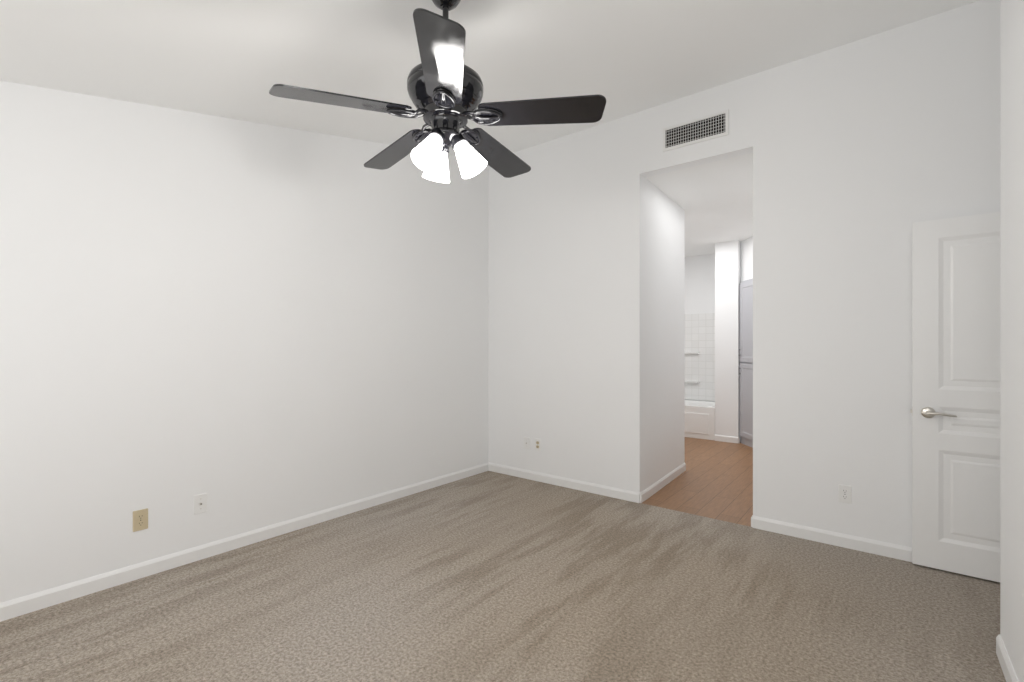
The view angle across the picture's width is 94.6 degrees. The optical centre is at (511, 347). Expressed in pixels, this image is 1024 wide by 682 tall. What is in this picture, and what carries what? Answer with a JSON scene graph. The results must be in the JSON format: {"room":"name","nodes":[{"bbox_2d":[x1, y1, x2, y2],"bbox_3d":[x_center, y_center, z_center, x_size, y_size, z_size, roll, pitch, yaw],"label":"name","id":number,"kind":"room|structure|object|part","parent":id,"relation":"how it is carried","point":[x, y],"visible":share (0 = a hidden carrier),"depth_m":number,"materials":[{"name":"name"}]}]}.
{"room":"empty bedroom","nodes":[
{"label":"empty bedroom","id":0,"kind":"room"},
{"bbox_2d":[0,81,487,602],"bbox_3d":[-1.770,-0.365,3.176,0.120,3.330,4.980,0,0,38],"label":"wall","id":1,"kind":"structure","parent":0,"point":[246,325],"depth_m":2.94,"materials":[{"name":"white paint"}]},
{"bbox_2d":[133,508,147,531],"bbox_3d":[-2.095,0.975,2.665,0.007,0.115,0.070,0,0,38],"label":"electrical outlet","id":2,"kind":"object","parent":1,"relation":"attached to","point":[140,519],"visible":1,"depth_m":2.66,"materials":[{"name":"beige plastic"}]},
{"bbox_2d":[194,493,206,514],"bbox_3d":[-1.907,0.960,2.896,0.014,0.115,0.070,0,0,38],"label":"outlet","id":3,"kind":"object","parent":1,"relation":"attached to","point":[200,503],"visible":1,"depth_m":2.90,"materials":[{"name":"white plastic"}]},
{"bbox_2d":[0,462,488,621],"bbox_3d":[-1.718,1.258,3.134,0.013,0.083,4.740,0,0,38],"label":"baseboard","id":4,"kind":"structure","parent":1,"relation":"attached to","point":[17,607],"depth_m":2.88,"materials":[{"name":"white wood"}]},
{"bbox_2d":[0,0,979,154],"bbox_3d":[-0.077,-1.534,1.754,4.540,1.072,4.860,0,0,38],"label":"ceiling","id":5,"kind":"structure","parent":0,"point":[235,59],"depth_m":2.50,"materials":[{"name":"white paint"}]},
{"bbox_2d":[269,0,605,182],"bbox_3d":[-0.270,-1.111,2.006,1.252,0.804,1.248,0,0,38],"label":"ceiling fan","id":6,"kind":"object","parent":5,"relation":"hanging from","point":[445,87],"visible":1,"depth_m":1.89,"materials":[{"name":"black"}]},
{"bbox_2d":[0,471,1005,681],"bbox_3d":[-0.077,1.325,1.754,4.540,0.050,4.860,0,0,38],"label":"floor","id":7,"kind":"structure","parent":0,"point":[488,576],"depth_m":2.35,"materials":[{"name":"beige carpet"}]},
{"bbox_2d":[489,463,639,502],"bbox_3d":[0.405,1.258,4.466,1.680,0.083,0.013,0,0,38],"label":"baseboard","id":8,"kind":"structure","parent":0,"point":[626,495],"depth_m":4.37,"materials":[{"name":"white wood"}]},
{"bbox_2d":[645,178,684,488],"bbox_3d":[1.458,-0.075,4.538,0.120,2.750,1.170,0,0,38],"label":"wall","id":9,"kind":"structure","parent":0,"point":[664,334],"depth_m":4.43,"materials":[{"name":"white paint"}]},
{"bbox_2d":[640,490,646,502],"bbox_3d":[1.109,1.258,3.992,0.013,0.083,0.120,0,0,38],"label":"baseboard","id":10,"kind":"structure","parent":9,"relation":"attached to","point":[643,496],"depth_m":3.98,"materials":[{"name":"white wood"}]},
{"bbox_2d":[645,462,685,498],"bbox_3d":[1.488,1.258,4.515,0.071,0.083,1.171,0,0,38],"label":"baseboard","id":11,"kind":"structure","parent":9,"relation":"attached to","point":[657,486],"depth_m":4.44,"materials":[{"name":"white wood"}]},
{"bbox_2d":[642,437,752,526],"bbox_3d":[2.087,1.325,5.795,3.340,0.050,4.160,0,0,38],"label":"floor","id":12,"kind":"structure","parent":0,"point":[714,480],"depth_m":4.44,"materials":[{"name":"brown wood"}]},
{"bbox_2d":[685,400,714,439],"bbox_3d":[2.464,1.070,7.346,1.514,0.460,0.754,0,0,38],"label":"bathtub","id":13,"kind":"object","parent":12,"relation":"on","point":[699,419],"visible":0.23,"depth_m":6.72,"materials":[{"name":"white ceramic"}]},
{"bbox_2d":[739,279,752,447],"bbox_3d":[3.109,0.205,6.120,0.087,2.190,0.600,0,0,-2],"label":"linen cabinet","id":14,"kind":"object","parent":12,"relation":"on","point":[746,361],"visible":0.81,"depth_m":6.24,"materials":[{"name":"grey paint"}]},
{"bbox_3d":[3.073,0.195,6.375,0.028,0.350,0.010,0,0,-2],"label":"handle","id":15,"kind":"part","parent":14,"relation":"part of","materials":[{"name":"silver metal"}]},
{"bbox_3d":[3.102,-0.333,6.120,0.020,1.055,0.570,0,0,-2],"label":"door","id":16,"kind":"part","parent":14,"relation":"part of","materials":[{"name":"grey paint"}]},
{"bbox_3d":[3.102,0.708,6.120,0.020,0.985,0.570,0,0,-2],"label":"door","id":17,"kind":"part","parent":14,"relation":"part of","materials":[{"name":"grey paint"}]},
{"bbox_2d":[646,153,752,256],"bbox_3d":[2.124,-1.500,5.842,3.340,0.100,4.040,0,0,38],"label":"ceiling","id":18,"kind":"structure","parent":0,"point":[714,200],"depth_m":4.64,"materials":[{"name":"white paint"}]},
{"bbox_2d":[685,254,714,401],"bbox_3d":[3.050,-0.075,7.457,2.300,2.750,0.120,0,0,38],"label":"wall","id":19,"kind":"structure","parent":0,"point":[699,284],"depth_m":7.44,"materials":[{"name":"white paint"}]},
{"bbox_2d":[685,313,714,400],"bbox_3d":[2.688,0.150,7.628,1.516,1.360,0.059,0,0,38],"label":"tiled wall","id":20,"kind":"structure","parent":19,"relation":"attached to","point":[699,356],"depth_m":7.43,"materials":[{"name":"white tile"}]},
{"bbox_2d":[715,240,740,441],"bbox_3d":[3.183,-0.075,6.788,0.300,2.750,0.760,0,0,38],"label":"wall","id":21,"kind":"structure","parent":0,"point":[727,327],"depth_m":6.48,"materials":[{"name":"white paint"}]},
{"bbox_2d":[715,435,737,442],"bbox_3d":[2.943,1.258,6.486,0.300,0.083,0.013,0,0,38],"label":"baseboard","id":22,"kind":"structure","parent":21,"relation":"attached to","point":[730,439],"depth_m":6.48,"materials":[{"name":"white wood"}]},
{"bbox_2d":[488,0,999,547],"bbox_3d":[1.472,-0.365,3.703,4.540,3.330,0.120,0,0,38],"label":"wall","id":23,"kind":"structure","parent":0,"point":[868,152],"depth_m":3.26,"materials":[{"name":"white paint"}]},
{"bbox_2d":[524,437,529,448],"bbox_3d":[0.147,0.948,4.676,0.070,0.115,0.005,0,0,38],"label":"outlet","id":24,"kind":"object","parent":23,"relation":"attached to","point":[527,440],"visible":1,"depth_m":4.67,"materials":[{"name":"white plastic"}]},
{"bbox_2d":[535,438,540,450],"bbox_3d":[0.251,0.948,4.594,0.070,0.115,0.005,0,0,38],"label":"outlet","id":25,"kind":"object","parent":23,"relation":"attached to","point":[539,445],"visible":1,"depth_m":4.59,"materials":[{"name":"white plastic"}]},
{"bbox_2d":[663,109,728,151],"bbox_3d":[1.415,-1.675,3.666,0.502,0.190,0.008,0,0,38],"label":"air vent","id":26,"kind":"object","parent":23,"relation":"in","point":[694,131],"visible":1,"depth_m":3.66,"materials":[{"name":"white metal"}]},
{"bbox_2d":[838,484,851,503],"bbox_3d":[2.165,0.955,3.073,0.070,0.115,0.005,0,0,38],"label":"outlet","id":27,"kind":"object","parent":23,"relation":"attached to","point":[848,494],"visible":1,"depth_m":3.07,"materials":[{"name":"white plastic"}]},
{"bbox_2d":[842,489,847,499],"bbox_3d":[2.163,0.955,3.070,0.034,0.066,0.002,0,0,38],"label":"socket","id":28,"kind":"structure","parent":27,"relation":"attached to","point":[846,492],"depth_m":3.07,"materials":[{"name":"white plastic"}]},
{"bbox_2d":[912,212,999,581],"bbox_3d":[2.700,0.273,2.557,0.813,2.030,0.106,0,0,38],"label":"door","id":29,"kind":"structure","parent":23,"relation":"in","point":[955,394],"depth_m":2.70,"materials":[{"name":"white wood"}]},
{"bbox_3d":[2.471,0.383,2.739,0.154,0.066,0.106,0,0,38],"label":"handle","id":30,"kind":"part","parent":29,"relation":"part of","materials":[{"name":"silver metal"}]},
{"bbox_2d":[741,237,752,281],"bbox_3d":[3.225,-0.075,5.774,0.120,2.750,1.450,0,0,-2],"label":"wall","id":31,"kind":"structure","parent":0,"point":[746,259],"depth_m":6.32,"materials":[{"name":"white paint"}]},
{"bbox_2d":[752,516,911,561],"bbox_3d":[2.425,1.258,2.861,1.760,0.083,0.013,0,0,38],"label":"baseboard","id":32,"kind":"structure","parent":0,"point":[899,552],"depth_m":3.10,"materials":[{"name":"white wood"}]},
{"bbox_2d":[1000,0,1023,681],"bbox_3d":[0.885,-0.275,0.415,0.120,3.150,3.960,0,0,38],"label":"wall","id":33,"kind":"structure","parent":0,"point":[1012,323],"depth_m":1.81,"materials":[{"name":"white paint"}]},
{"bbox_2d":[996,634,1018,681],"bbox_3d":[0.870,1.258,0.503,0.013,0.083,3.840,0,0,38],"label":"baseboard","id":34,"kind":"structure","parent":33,"relation":"attached to","point":[1009,673],"depth_m":1.87,"materials":[{"name":"white wood"}]}
]}

